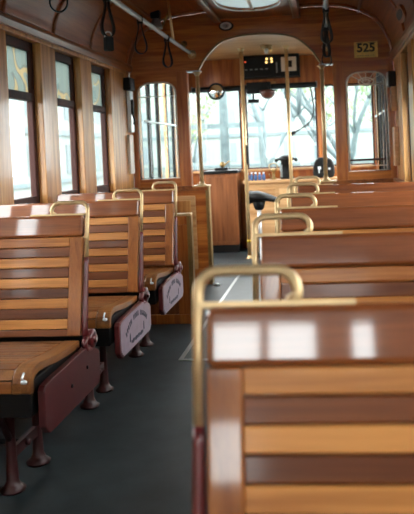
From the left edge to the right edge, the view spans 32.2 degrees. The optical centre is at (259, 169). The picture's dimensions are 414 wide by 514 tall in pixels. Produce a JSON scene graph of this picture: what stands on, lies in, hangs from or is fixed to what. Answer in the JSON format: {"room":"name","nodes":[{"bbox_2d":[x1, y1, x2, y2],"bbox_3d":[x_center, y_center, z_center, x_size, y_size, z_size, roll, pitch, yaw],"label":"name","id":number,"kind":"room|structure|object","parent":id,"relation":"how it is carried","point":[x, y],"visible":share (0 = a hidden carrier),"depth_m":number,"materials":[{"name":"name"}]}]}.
{"room":"vehicle interior","nodes":[
{"label":"vehicle interior","id":0,"kind":"room"},
{"bbox_2d":[0,24,133,258],"bbox_3d":[-1.423,0.169,1.996,0.078,1.800,7.700,-2,1,5],"label":"wall","id":1,"kind":"structure","parent":0,"point":[44,68],"depth_m":4.20,"materials":[{"name":"brown wood"}]},
{"bbox_2d":[2,0,6,12],"bbox_3d":[-0.924,-0.968,3.463,0.731,0.427,0.019,-2,1,5],"label":"trim","id":2,"kind":"structure","parent":1,"relation":"attached to","point":[4,1],"depth_m":3.49,"materials":[{"name":"brown wood"}]},
{"bbox_2d":[5,34,39,203],"bbox_3d":[-1.292,-0.241,3.796,0.044,0.915,0.430,-2,1,5],"label":"window","id":3,"kind":"structure","parent":1,"relation":"in","point":[19,52],"depth_m":3.93,"materials":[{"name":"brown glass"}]},
{"bbox_2d":[53,0,65,33],"bbox_3d":[-0.864,-0.987,4.110,0.731,0.427,0.019,-2,1,5],"label":"trim","id":4,"kind":"structure","parent":1,"relation":"attached to","point":[62,1],"depth_m":4.13,"materials":[{"name":"brown wood"}]},
{"bbox_2d":[0,10,132,72],"bbox_3d":[-1.405,-0.700,1.969,0.030,0.065,7.700,-2,1,5],"label":"trim","id":5,"kind":"structure","parent":1,"relation":"attached to","point":[6,19],"depth_m":4.20,"materials":[{"name":"brown wood"}]},
{"bbox_2d":[55,52,79,193],"bbox_3d":[-1.232,-0.260,4.442,0.044,0.915,0.430,-2,1,5],"label":"window","id":6,"kind":"structure","parent":1,"relation":"in","point":[64,65],"depth_m":4.61,"materials":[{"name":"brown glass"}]},
{"bbox_2d":[91,64,109,192],"bbox_3d":[-1.172,-0.279,5.089,0.044,0.915,0.430,-2,1,5],"label":"window","id":7,"kind":"structure","parent":1,"relation":"in","point":[98,78],"depth_m":5.25,"materials":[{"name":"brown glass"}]},
{"bbox_2d":[90,0,120,48],"bbox_3d":[-0.804,-1.007,4.757,0.731,0.427,0.019,-2,1,5],"label":"trim","id":8,"kind":"structure","parent":1,"relation":"attached to","point":[111,4],"depth_m":4.78,"materials":[{"name":"brown wood"}]},
{"bbox_2d":[123,77,134,173],"bbox_3d":[-1.022,-0.344,5.691,0.066,0.760,0.160,-2,1,5],"label":"box","id":9,"kind":"object","parent":1,"relation":"attached to","point":[128,83],"visible":1,"depth_m":5.69,"materials":[{"name":"black metal"}]},
{"bbox_2d":[126,10,202,64],"bbox_3d":[-0.724,-1.032,5.623,0.731,0.427,0.019,-2,1,5],"label":"trim","id":10,"kind":"structure","parent":1,"relation":"attached to","point":[172,14],"depth_m":5.63,"materials":[{"name":"brown wood"}]},
{"bbox_2d":[0,248,287,513],"bbox_3d":[-0.196,1.019,2.937,2.400,0.050,9.950,-2,1,5],"label":"floor","id":11,"kind":"structure","parent":0,"point":[131,453],"depth_m":2.65,"materials":[{"name":"grey rubber"}]},
{"bbox_2d":[0,200,99,495],"bbox_3d":[-0.953,0.586,2.333,0.717,0.910,0.556,-2,1,5],"label":"slatted bench","id":12,"kind":"object","parent":11,"relation":"on","point":[43,382],"visible":1,"depth_m":2.48,"materials":[{"name":"brown wood"}]},
{"bbox_2d":[0,188,150,409],"bbox_3d":[-0.883,0.564,3.079,0.717,0.910,0.556,-2,1,5],"label":"slatted bench","id":13,"kind":"object","parent":11,"relation":"on","point":[121,321],"visible":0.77,"depth_m":3.23,"materials":[{"name":"brown wood"}]},
{"bbox_2d":[56,181,182,357],"bbox_3d":[-0.814,0.542,3.826,0.717,0.910,0.556,-2,1,5],"label":"slatted bench","id":14,"kind":"object","parent":11,"relation":"on","point":[165,287],"visible":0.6,"depth_m":3.98,"materials":[{"name":"brown wood"}]},
{"bbox_2d":[95,213,194,324],"bbox_3d":[-0.759,0.632,4.496,0.697,0.690,0.064,-2,1,5],"label":"screen","id":15,"kind":"object","parent":11,"relation":"on","point":[181,312],"visible":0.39,"depth_m":4.44,"materials":[{"name":"brown wood"}]},
{"bbox_2d":[203,169,241,252],"bbox_3d":[-0.384,0.446,7.660,0.365,0.868,0.290,-2,1,5],"label":"base cabinet","id":16,"kind":"object","parent":11,"relation":"on","point":[225,184],"visible":0.83,"depth_m":7.53,"materials":[{"name":"brown wood"}]},
{"bbox_2d":[215,160,229,170],"bbox_3d":[-0.399,-0.039,7.612,0.164,0.105,0.080,-2,1,5],"label":"instrument","id":17,"kind":"object","parent":16,"relation":"on","point":[222,164],"visible":0.98,"depth_m":7.59,"materials":[{"name":"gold metal"}]},
{"bbox_2d":[178,276,281,360],"bbox_3d":[0.004,0.928,5.081,0.582,0.004,2.900,-2,1,5],"label":"floor hatch","id":18,"kind":"object","parent":11,"relation":"on","point":[241,288],"visible":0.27,"depth_m":5.26,"materials":[{"name":"silver metal"}]},
{"bbox_2d":[237,48,251,258],"bbox_3d":[-0.144,-0.150,7.042,0.076,2.070,0.076,-2,1,5],"label":"pole","id":19,"kind":"object","parent":11,"relation":"on","point":[245,146],"visible":0.96,"depth_m":7.03,"materials":[{"name":"gold metal"}]},
{"bbox_2d":[245,191,279,257],"bbox_3d":[0.038,0.545,7.166,0.340,0.660,0.252,-2,1,5],"label":"stool","id":20,"kind":"object","parent":11,"relation":"on","point":[258,198],"visible":0.67,"depth_m":7.10,"materials":[{"name":"black leather"}]},
{"bbox_2d":[282,46,293,202],"bbox_3d":[0.296,-0.167,7.001,0.076,2.070,0.076,-2,1,5],"label":"pole","id":21,"kind":"object","parent":11,"relation":"on","point":[284,47],"visible":0.56,"depth_m":6.98,"materials":[{"name":"gold metal"}]},
{"bbox_2d":[242,176,336,251],"bbox_3d":[0.526,0.469,7.571,1.370,0.750,0.300,-2,1,5],"label":"desk","id":22,"kind":"object","parent":11,"relation":"on","point":[275,187],"visible":0.11,"depth_m":7.48,"materials":[{"name":"brown wood"}]},
{"bbox_2d":[268,163,277,179],"bbox_3d":[0.141,0.022,7.583,0.103,0.175,0.058,-2,1,5],"label":"valve","id":23,"kind":"object","parent":22,"relation":"on","point":[273,170],"visible":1,"depth_m":7.57,"materials":[{"name":"gold metal"}]},
{"bbox_2d":[274,155,297,178],"bbox_3d":[0.283,-0.025,7.607,0.250,0.255,0.161,-2,1,5],"label":"controller","id":24,"kind":"object","parent":22,"relation":"on","point":[284,167],"visible":0.8,"depth_m":7.55,"materials":[{"name":"black metal"}]},
{"bbox_2d":[313,157,334,177],"bbox_3d":[0.668,-0.018,7.471,0.230,0.215,0.103,-2,1,5],"label":"bag","id":25,"kind":"object","parent":22,"relation":"on","point":[318,169],"visible":0.77,"depth_m":7.42,"materials":[{"name":"black leather"}]},
{"bbox_2d":[192,264,413,513],"bbox_3d":[0.245,0.578,0.671,0.713,0.910,0.556,-2,1,5],"label":"slatted bench","id":26,"kind":"object","parent":11,"relation":"on","point":[342,448],"visible":1,"depth_m":0.90,"materials":[{"name":"brass"},{"name":"oak"},{"name":"walnut"}]},
{"bbox_2d":[251,213,413,394],"bbox_3d":[0.315,0.556,1.418,0.713,0.910,0.556,-2,1,5],"label":"slatted bench","id":27,"kind":"object","parent":11,"relation":"on","point":[316,253],"visible":0.16,"depth_m":1.65,"materials":[{"name":"brown wood"}]},
{"bbox_2d":[269,193,413,423],"bbox_3d":[0.384,0.534,2.164,0.713,0.910,0.556,-2,1,5],"label":"slatted bench","id":28,"kind":"object","parent":11,"relation":"on","point":[387,218],"visible":0.05,"depth_m":2.39,"materials":[{"name":"brass"},{"name":"oak"},{"name":"walnut"}]},
{"bbox_2d":[287,182,413,206],"bbox_3d":[0.454,0.512,2.911,0.713,0.910,0.556,-2,1,5],"label":"slatted bench","id":29,"kind":"object","parent":11,"relation":"on","point":[382,198],"visible":0.03,"depth_m":3.13,"materials":[{"name":"brass"},{"name":"oak"},{"name":"walnut"}]},
{"bbox_2d":[294,176,413,192],"bbox_3d":[0.523,0.490,3.657,0.713,0.910,0.556,-2,1,5],"label":"slatted bench","id":30,"kind":"object","parent":11,"relation":"on","point":[389,186],"visible":0.07,"depth_m":3.88,"materials":[{"name":"brass"},{"name":"oak"},{"name":"walnut"}]},
{"bbox_2d":[0,0,413,64],"bbox_3d":[-0.376,-0.977,1.865,2.120,0.456,7.700,-2,1,5],"label":"ceiling","id":31,"kind":"structure","parent":0,"point":[77,24],"depth_m":4.89,"materials":[{"name":"brown wood"}]},
{"bbox_2d":[111,0,195,58],"bbox_3d":[-0.911,-0.953,1.925,0.073,0.355,7.680,-2,1,5],"label":"grab rail","id":32,"kind":"object","parent":31,"relation":"attached to","point":[191,54],"visible":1,"depth_m":4.66,"materials":[{"name":"silver metal"}]},
{"bbox_2d":[49,0,67,12],"bbox_3d":[-0.812,-0.742,2.867,0.074,0.223,0.028,-3,2,-12],"label":"strap","id":33,"kind":"object","parent":32,"relation":"hanging from","point":[66,7],"visible":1,"depth_m":2.86,"materials":[{"name":"black leather"}]},
{"bbox_2d":[100,0,115,51],"bbox_3d":[-0.750,-0.727,3.515,0.032,0.291,0.074,-1,2,44],"label":"strap","id":34,"kind":"object","parent":32,"relation":"hanging from","point":[108,41],"visible":1,"depth_m":3.51,"materials":[{"name":"black leather"}]},
{"bbox_2d":[134,15,147,53],"bbox_3d":[-0.693,-0.780,4.141,0.074,0.223,0.028,-3,2,-23],"label":"strap","id":35,"kind":"object","parent":32,"relation":"hanging from","point":[138,22],"visible":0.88,"depth_m":4.13,"materials":[{"name":"black leather"}]},
{"bbox_2d":[162,34,172,67],"bbox_3d":[-0.628,-0.800,4.838,0.074,0.223,0.028,-4,2,-40],"label":"strap","id":36,"kind":"object","parent":32,"relation":"hanging from","point":[166,41],"visible":0.85,"depth_m":4.83,"materials":[{"name":"black leather"}]},
{"bbox_2d":[149,8,170,29],"bbox_3d":[-0.755,-1.142,5.412,0.178,0.153,0.104,-2,1,5],"label":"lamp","id":37,"kind":"object","parent":31,"relation":"attached to","point":[155,16],"visible":0.8,"depth_m":5.39,"materials":[{"name":"black metal"}]},
{"bbox_2d":[194,0,220,22],"bbox_3d":[-0.700,-1.103,1.891,0.050,0.095,7.700,-2,1,5],"label":"trim","id":38,"kind":"structure","parent":31,"relation":"attached to","point":[200,3],"depth_m":5.23,"materials":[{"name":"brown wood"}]},
{"bbox_2d":[323,0,328,50],"bbox_3d":[0.162,-0.995,1.824,0.073,0.355,7.680,-2,1,5],"label":"grab rail","id":39,"kind":"object","parent":31,"relation":"attached to","point":[325,2],"visible":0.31,"depth_m":4.02,"materials":[{"name":"silver metal"}]},
{"bbox_2d":[320,5,332,43],"bbox_3d":[0.375,-0.822,4.040,0.074,0.223,0.028,-3,2,-29],"label":"strap","id":40,"kind":"object","parent":39,"relation":"hanging from","point":[325,12],"visible":0.82,"depth_m":4.04,"materials":[{"name":"black leather"}]},
{"bbox_2d":[322,27,330,57],"bbox_3d":[0.433,-0.840,4.657,0.028,0.223,0.074,-1,2,38],"label":"strap","id":41,"kind":"object","parent":39,"relation":"hanging from","point":[326,36],"visible":0.74,"depth_m":4.65,"materials":[{"name":"black leather"}]},
{"bbox_2d":[321,54,331,66],"bbox_3d":[0.481,-0.856,5.175,0.074,0.223,0.028,-3,1,-6],"label":"strap","id":42,"kind":"object","parent":39,"relation":"hanging from","point":[322,54],"visible":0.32,"depth_m":5.17,"materials":[{"name":"black leather"}]},
{"bbox_2d":[395,4,406,22],"bbox_3d":[0.900,-0.984,4.509,0.072,0.105,0.320,-2,1,5],"label":"ceiling vent","id":43,"kind":"object","parent":31,"relation":"in","point":[400,12],"visible":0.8,"depth_m":4.45,"materials":[{"name":"black metal"}]},
{"bbox_2d":[205,0,291,18],"bbox_3d":[-0.381,-1.108,1.861,0.670,0.020,7.700,-2,1,5],"label":"ceiling","id":44,"kind":"structure","parent":0,"point":[284,10],"depth_m":5.52,"materials":[{"name":"white painted panel"},{"name":"frosted glass"}]},
{"bbox_2d":[207,0,285,11],"bbox_3d":[-0.263,-1.130,3.131,0.540,0.033,4.510,-2,1,5],"label":"window","id":45,"kind":"structure","parent":44,"relation":"attached to","point":[226,5],"depth_m":5.20,"materials":[{"name":"beige"}]},
{"bbox_2d":[205,35,313,60],"bbox_3d":[0.077,-1.209,6.769,2.120,0.040,2.040,-2,1,5],"label":"ceiling","id":46,"kind":"structure","parent":0,"point":[225,50],"depth_m":6.96,"materials":[{"name":"beige paint"}]},
{"bbox_2d":[260,45,271,53],"bbox_3d":[0.061,-1.151,6.893,0.120,0.080,0.118,-2,1,5],"label":"dome lamp","id":47,"kind":"object","parent":46,"relation":"attached to","point":[265,47],"visible":1,"depth_m":6.88,"materials":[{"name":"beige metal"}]},
{"bbox_2d":[129,6,397,283],"bbox_3d":[0.021,-0.189,5.750,2.120,2.200,0.060,-2,1,5],"label":"wall","id":48,"kind":"structure","parent":0,"point":[200,33],"depth_m":5.71,"materials":[{"name":"brown wood"}]},
{"bbox_2d":[124,0,151,19],"bbox_3d":[-1.176,-1.062,1.937,0.021,0.024,7.700,-2,1,5],"label":"trim","id":49,"kind":"structure","parent":48,"relation":"attached to","point":[127,1],"depth_m":5.12,"materials":[{"name":"brown wood"}]},
{"bbox_2d":[137,82,179,178],"bbox_3d":[-0.825,-0.315,5.808,0.327,0.787,0.038,-2,1,5],"label":"window","id":50,"kind":"structure","parent":48,"relation":"in","point":[138,97],"depth_m":5.79,"materials":[{"name":"clear glass"}]},
{"bbox_2d":[129,71,191,187],"bbox_3d":[-0.807,-0.311,5.789,0.470,0.938,0.008,-2,1,5],"label":"trim","id":51,"kind":"structure","parent":48,"relation":"attached to","point":[182,97],"depth_m":5.77,"materials":[{"name":"brown wood"}]},
{"bbox_2d":[138,185,206,190],"bbox_3d":[-0.724,0.162,5.792,0.598,0.040,0.014,-2,1,5],"label":"trim","id":52,"kind":"structure","parent":48,"relation":"attached to","point":[179,188],"depth_m":5.78,"materials":[{"name":"brown wood"}]},
{"bbox_2d":[157,201,190,212],"bbox_3d":[-0.760,0.528,5.800,0.420,0.530,0.006,-2,1,5],"label":"trim","id":53,"kind":"structure","parent":48,"relation":"attached to","point":[182,206],"depth_m":5.78,"materials":[{"name":"brown wood"}]},
{"bbox_2d":[174,196,198,268],"bbox_3d":[-0.754,0.523,5.808,0.490,0.600,0.010,-2,1,5],"label":"trim","id":54,"kind":"structure","parent":48,"relation":"attached to","point":[192,199],"depth_m":5.78,"materials":[{"name":"brown wood"}]},
{"bbox_2d":[192,185,210,186],"bbox_3d":[-0.473,0.138,5.802,0.140,0.013,0.086,-2,1,5],"label":"trim","id":55,"kind":"structure","parent":48,"relation":"attached to","point":[194,185],"depth_m":5.76,"materials":[{"name":"gold metal"}]},
{"bbox_2d":[192,72,205,184],"bbox_3d":[-0.491,-0.327,5.793,0.076,0.917,0.076,-2,1,5],"label":"pole","id":56,"kind":"object","parent":55,"relation":"on","point":[197,74],"visible":0.98,"depth_m":5.78,"materials":[{"name":"gold metal"}]},
{"bbox_2d":[205,187,213,283],"bbox_3d":[-0.407,0.535,5.808,0.029,0.787,0.078,-2,1,5],"label":"trim","id":57,"kind":"structure","parent":48,"relation":"attached to","point":[208,192],"depth_m":5.77,"materials":[{"name":"gold metal"}]},
{"bbox_2d":[219,21,233,30],"bbox_3d":[-0.272,-1.145,5.707,0.120,0.074,0.023,-2,1,5],"label":"speaker","id":58,"kind":"object","parent":48,"relation":"attached to","point":[226,25],"visible":1,"depth_m":5.70},
{"bbox_2d":[197,33,321,69],"bbox_3d":[-0.014,-0.947,5.694,1.004,0.278,0.016,-2,1,5],"label":"trim","id":59,"kind":"structure","parent":48,"relation":"attached to","point":[288,35],"depth_m":5.68,"materials":[{"name":"gold metal"}]},
{"bbox_2d":[290,0,299,17],"bbox_3d":[-0.063,-1.128,1.831,0.050,0.095,7.700,-2,1,5],"label":"trim","id":60,"kind":"structure","parent":48,"relation":"attached to","point":[295,6],"depth_m":5.30,"materials":[{"name":"brown wood"}]},
{"bbox_2d":[322,178,393,183],"bbox_3d":[0.786,0.102,5.650,0.598,0.040,0.014,-2,1,5],"label":"trim","id":61,"kind":"structure","parent":48,"relation":"attached to","point":[385,180],"depth_m":5.64,"materials":[{"name":"brown wood"}]},
{"bbox_2d":[357,0,361,12],"bbox_3d":[0.415,-1.125,1.787,0.021,0.024,7.700,-2,1,5],"label":"trim","id":62,"kind":"structure","parent":48,"relation":"attached to","point":[360,1],"depth_m":5.34,"materials":[{"name":"brown wood"}]},
{"bbox_2d":[333,61,396,179],"bbox_3d":[0.831,-0.376,5.635,0.470,0.938,0.008,-2,1,5],"label":"trim","id":63,"kind":"structure","parent":48,"relation":"attached to","point":[338,68],"depth_m":5.65,"materials":[{"name":"brown wood"}]},
{"bbox_2d":[354,41,377,57],"bbox_3d":[0.834,-0.940,5.618,0.184,0.124,0.008,-2,1,5],"label":"number plate","id":64,"kind":"object","parent":48,"relation":"attached to","point":[361,49],"visible":1,"depth_m":5.62,"materials":[{"name":"gold metal"}]},
{"bbox_2d":[345,71,389,170],"bbox_3d":[0.851,-0.382,5.651,0.327,0.787,0.040,-2,1,5],"label":"window","id":65,"kind":"structure","parent":48,"relation":"in","point":[387,158],"depth_m":5.65,"materials":[{"name":"clear glass"}]},
{"bbox_2d":[188,55,375,247],"bbox_3d":[0.214,-0.184,7.797,2.120,2.070,0.070,-2,1,5],"label":"wall","id":66,"kind":"structure","parent":0,"point":[226,72],"depth_m":7.78,"materials":[{"name":"brown wood"}]},
{"bbox_2d":[189,91,242,171],"bbox_3d":[-0.511,-0.423,7.857,0.625,0.885,0.040,-2,1,5],"label":"window","id":67,"kind":"structure","parent":66,"relation":"in","point":[189,91],"depth_m":7.81,"materials":[{"name":"clear glass"}]},
{"bbox_2d":[243,53,299,79],"bbox_3d":[0.113,-1.093,7.630,0.620,0.233,0.216,-2,1,5],"label":"header panel","id":68,"kind":"object","parent":66,"relation":"attached to","point":[259,66],"visible":0.83,"depth_m":7.54,"materials":[{"name":"black metal"}]},
{"bbox_2d":[245,87,318,168],"bbox_3d":[0.238,-0.453,7.786,0.780,0.885,0.040,-2,1,5],"label":"window","id":69,"kind":"structure","parent":66,"relation":"in","point":[314,87],"depth_m":7.79,"materials":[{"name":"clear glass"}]},
{"bbox_2d":[191,81,316,102],"bbox_3d":[-0.065,-0.821,7.713,1.370,0.220,0.110,-2,1,5],"label":"roller blind","id":70,"kind":"object","parent":69,"relation":"attached to","point":[252,88],"visible":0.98,"depth_m":7.66,"materials":[{"name":"black fabric"}]},
{"bbox_2d":[208,83,224,99],"bbox_3d":[-0.463,-0.828,7.651,0.184,0.184,0.137,-2,1,5],"label":"round mirror","id":71,"kind":"object","parent":70,"relation":"attached to","point":[216,91],"visible":1,"depth_m":7.59,"materials":[{"name":"silver mirror"}]},
{"bbox_2d":[260,86,274,98],"bbox_3d":[0.081,-0.817,7.604,0.172,0.145,0.172,-2,1,5],"label":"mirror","id":72,"kind":"object","parent":70,"relation":"hanging from","point":[266,94],"visible":1,"depth_m":7.55,"materials":[{"name":"brown"}]},
{"bbox_2d":[284,88,290,98],"bbox_3d":[0.294,-0.822,7.608,0.067,0.147,0.076,-1,2,41],"label":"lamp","id":73,"kind":"object","parent":70,"relation":"attached to","point":[285,88],"visible":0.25,"depth_m":7.59,"materials":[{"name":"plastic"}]},
{"bbox_2d":[193,164,372,173],"bbox_3d":[0.218,0.003,7.752,2.000,0.027,0.030,-2,1,5],"label":"trim","id":74,"kind":"structure","parent":66,"relation":"attached to","point":[358,166],"depth_m":7.72,"materials":[{"name":"brown wood"}]},
{"bbox_2d":[291,87,313,135],"bbox_3d":[0.440,-0.622,7.588,0.294,0.550,0.112,-3,2,-23],"label":"gooseneck microphone","id":75,"kind":"object","parent":66,"relation":"attached to","point":[292,132],"visible":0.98,"depth_m":7.57,"materials":[{"name":"black metal"}]},
{"bbox_2d":[320,82,375,165],"bbox_3d":[0.949,-0.481,7.719,0.560,0.885,0.040,-2,1,5],"label":"window","id":76,"kind":"structure","parent":66,"relation":"in","point":[374,163],"depth_m":7.68,"materials":[{"name":"clear glass"}]},
{"bbox_2d":[373,61,397,172],"bbox_3d":[1.154,-0.195,6.674,0.060,2.070,1.990,-2,1,5],"label":"wall","id":77,"kind":"structure","parent":0,"point":[393,61],"depth_m":7.63,"materials":[{"name":"brown wood"}]},
{"bbox_2d":[374,81,377,164],"bbox_3d":[1.222,-0.484,7.388,0.024,0.885,0.480,-2,1,5],"label":"window","id":78,"kind":"structure","parent":77,"relation":"in","point":[374,81],"depth_m":7.61,"materials":[{"name":"clear glass"}]},
{"bbox_2d":[375,73,388,168],"bbox_3d":[1.126,-0.153,6.442,0.074,2.000,1.440,-2,1,5],"label":"door","id":79,"kind":"structure","parent":77,"relation":"in","point":[377,79],"depth_m":6.73,"materials":[{"name":"brown wood"}]},
{"bbox_2d":[393,32,413,181],"bbox_3d":[0.764,0.082,1.790,0.078,1.800,7.700,-2,1,5],"label":"wall","id":80,"kind":"structure","parent":0,"point":[400,60],"depth_m":5.10,"materials":[{"name":"brown wood"}]},
{"bbox_2d":[299,3,391,48],"bbox_3d":[0.661,-1.087,5.493,0.731,0.427,0.019,-2,1,5],"label":"trim","id":81,"kind":"structure","parent":80,"relation":"attached to","point":[340,4],"depth_m":5.47,"materials":[{"name":"brown wood"}]},
{"bbox_2d":[386,71,396,110],"bbox_3d":[1.016,-0.601,5.519,0.066,0.308,0.110,-2,1,5],"label":"box","id":82,"kind":"object","parent":80,"relation":"attached to","point":[390,75],"visible":1,"depth_m":5.46,"materials":[{"name":"black metal"}]},
{"bbox_2d":[392,126,399,165],"bbox_3d":[1.047,-0.175,5.504,0.035,0.300,0.160,-2,1,5],"label":"notice","id":83,"kind":"object","parent":80,"relation":"attached to","point":[395,133],"visible":1,"depth_m":5.43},
{"bbox_2d":[389,0,404,30],"bbox_3d":[0.581,-1.061,4.627,0.731,0.427,0.019,-2,1,5],"label":"trim","id":84,"kind":"structure","parent":80,"relation":"attached to","point":[391,1],"depth_m":4.59,"materials":[{"name":"brown wood"}]},
{"bbox_2d":[393,178,405,181],"bbox_3d":[0.713,0.197,1.798,0.035,0.025,7.700,-2,1,5],"label":"trim","id":85,"kind":"structure","parent":80,"relation":"attached to","point":[394,179],"depth_m":5.37,"materials":[{"name":"brown wood"}]},
{"bbox_2d":[389,16,413,58],"bbox_3d":[0.674,-0.782,1.773,0.030,0.065,7.700,-2,1,5],"label":"trim","id":86,"kind":"structure","parent":80,"relation":"attached to","point":[409,29],"depth_m":4.68,"materials":[{"name":"brown wood"}]},
{"bbox_2d":[407,56,411,180],"bbox_3d":[1.060,-0.368,4.879,0.044,0.915,0.430,-2,1,5],"label":"window","id":87,"kind":"structure","parent":80,"relation":"in","point":[407,56],"depth_m":5.07,"materials":[{"name":"clear glass"}]},
{"bbox_3d":[-0.916,-0.113,6.869,0.060,2.070,1.990,-2,1,5],"label":"wall","id":88,"kind":"structure","parent":0,"visible":0},
{"bbox_2d":[136,45,177,178],"bbox_3d":[-0.929,-0.071,6.635,0.074,2.000,1.440,-2,1,5],"label":"window","id":89,"kind":"structure","parent":88,"relation":"in","point":[157,122],"depth_m":6.62,"materials":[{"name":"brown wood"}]},
{"bbox_3d":[0.541,0.097,5.707,0.140,0.013,0.086,-2,1,5],"label":"trim","id":90,"kind":"structure","parent":0,"visible":0},
{"bbox_2d":[317,65,329,180],"bbox_3d":[0.509,-0.367,5.699,0.076,0.917,0.076,-2,1,5],"label":"pole","id":91,"kind":"object","parent":90,"relation":"on","point":[321,67],"visible":0.96,"depth_m":5.69,"materials":[{"name":"gold metal"}]},
{"label":"outside","id":92,"kind":"structure","parent":0,"visible":0},
{"bbox_3d":[1.431,1.488,20.006,120.000,0.100,120.000,-2,1,5],"label":"ground","id":93,"kind":"structure","parent":92,"visible":0},
{"bbox_2d":[9,99,103,198],"bbox_3d":[-16.248,-2.151,36.614,10.500,7.800,26.500,-2,1,5],"label":"building","id":94,"kind":"structure","parent":93,"relation":"on","point":[18,123],"depth_m":34.75,"materials":[{"name":"paint"}]},
{"bbox_2d":[170,92,229,169],"bbox_3d":[-2.983,-1.581,31.139,2.275,5.866,4.576,-3,2,-34],"label":"tree","id":95,"kind":"object","parent":93,"relation":"on","point":[207,98],"visible":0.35,"depth_m":30.55,"materials":[{"name":"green plant"}]},
{"bbox_2d":[191,92,264,168],"bbox_3d":[-0.921,-2.445,19.104,2.000,8.000,0.247,-2,1,5],"label":"utility pole","id":96,"kind":"object","parent":93,"relation":"on","point":[224,125],"visible":0.31,"depth_m":19.06,"materials":[{"name":"grey"}]},
{"bbox_2d":[140,83,373,177],"bbox_3d":[6.569,-4.881,66.563,42.500,9.800,10.500,-2,1,5],"label":"outside background","id":97,"kind":"structure","parent":93,"relation":"on","point":[275,112],"depth_m":62.23,"materials":[{"name":"grey stone"}]},
{"bbox_2d":[235,86,327,166],"bbox_3d":[0.467,-1.623,20.243,4.034,6.189,1.821,-2,2,21],"label":"tree","id":98,"kind":"object","parent":93,"relation":"on","point":[263,144],"visible":0.29,"depth_m":20.11,"materials":[{"name":"grey plant"}]},
{"bbox_2d":[275,86,361,158],"bbox_3d":[2.174,-1.570,25.130,4.086,5.704,3.778,-3,2,-24],"label":"tree","id":99,"kind":"object","parent":93,"relation":"on","point":[329,115],"visible":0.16,"depth_m":25.80,"materials":[{"name":"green plant"}]},
{"bbox_2d":[281,86,370,163],"bbox_3d":[1.572,-0.945,15.887,3.495,5.002,2.275,-2,1,5],"label":"tree","id":100,"kind":"object","parent":93,"relation":"on","point":[355,128],"visible":0.18,"depth_m":15.95,"materials":[{"name":"grey plant"}]},
{"bbox_2d":[348,85,371,127],"bbox_3d":[5.615,-1.656,29.691,4.064,5.341,3.929,-2,1,5],"label":"tree","id":101,"kind":"object","parent":93,"relation":"on","point":[361,87],"visible":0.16,"depth_m":30.42,"materials":[{"name":"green plant"}]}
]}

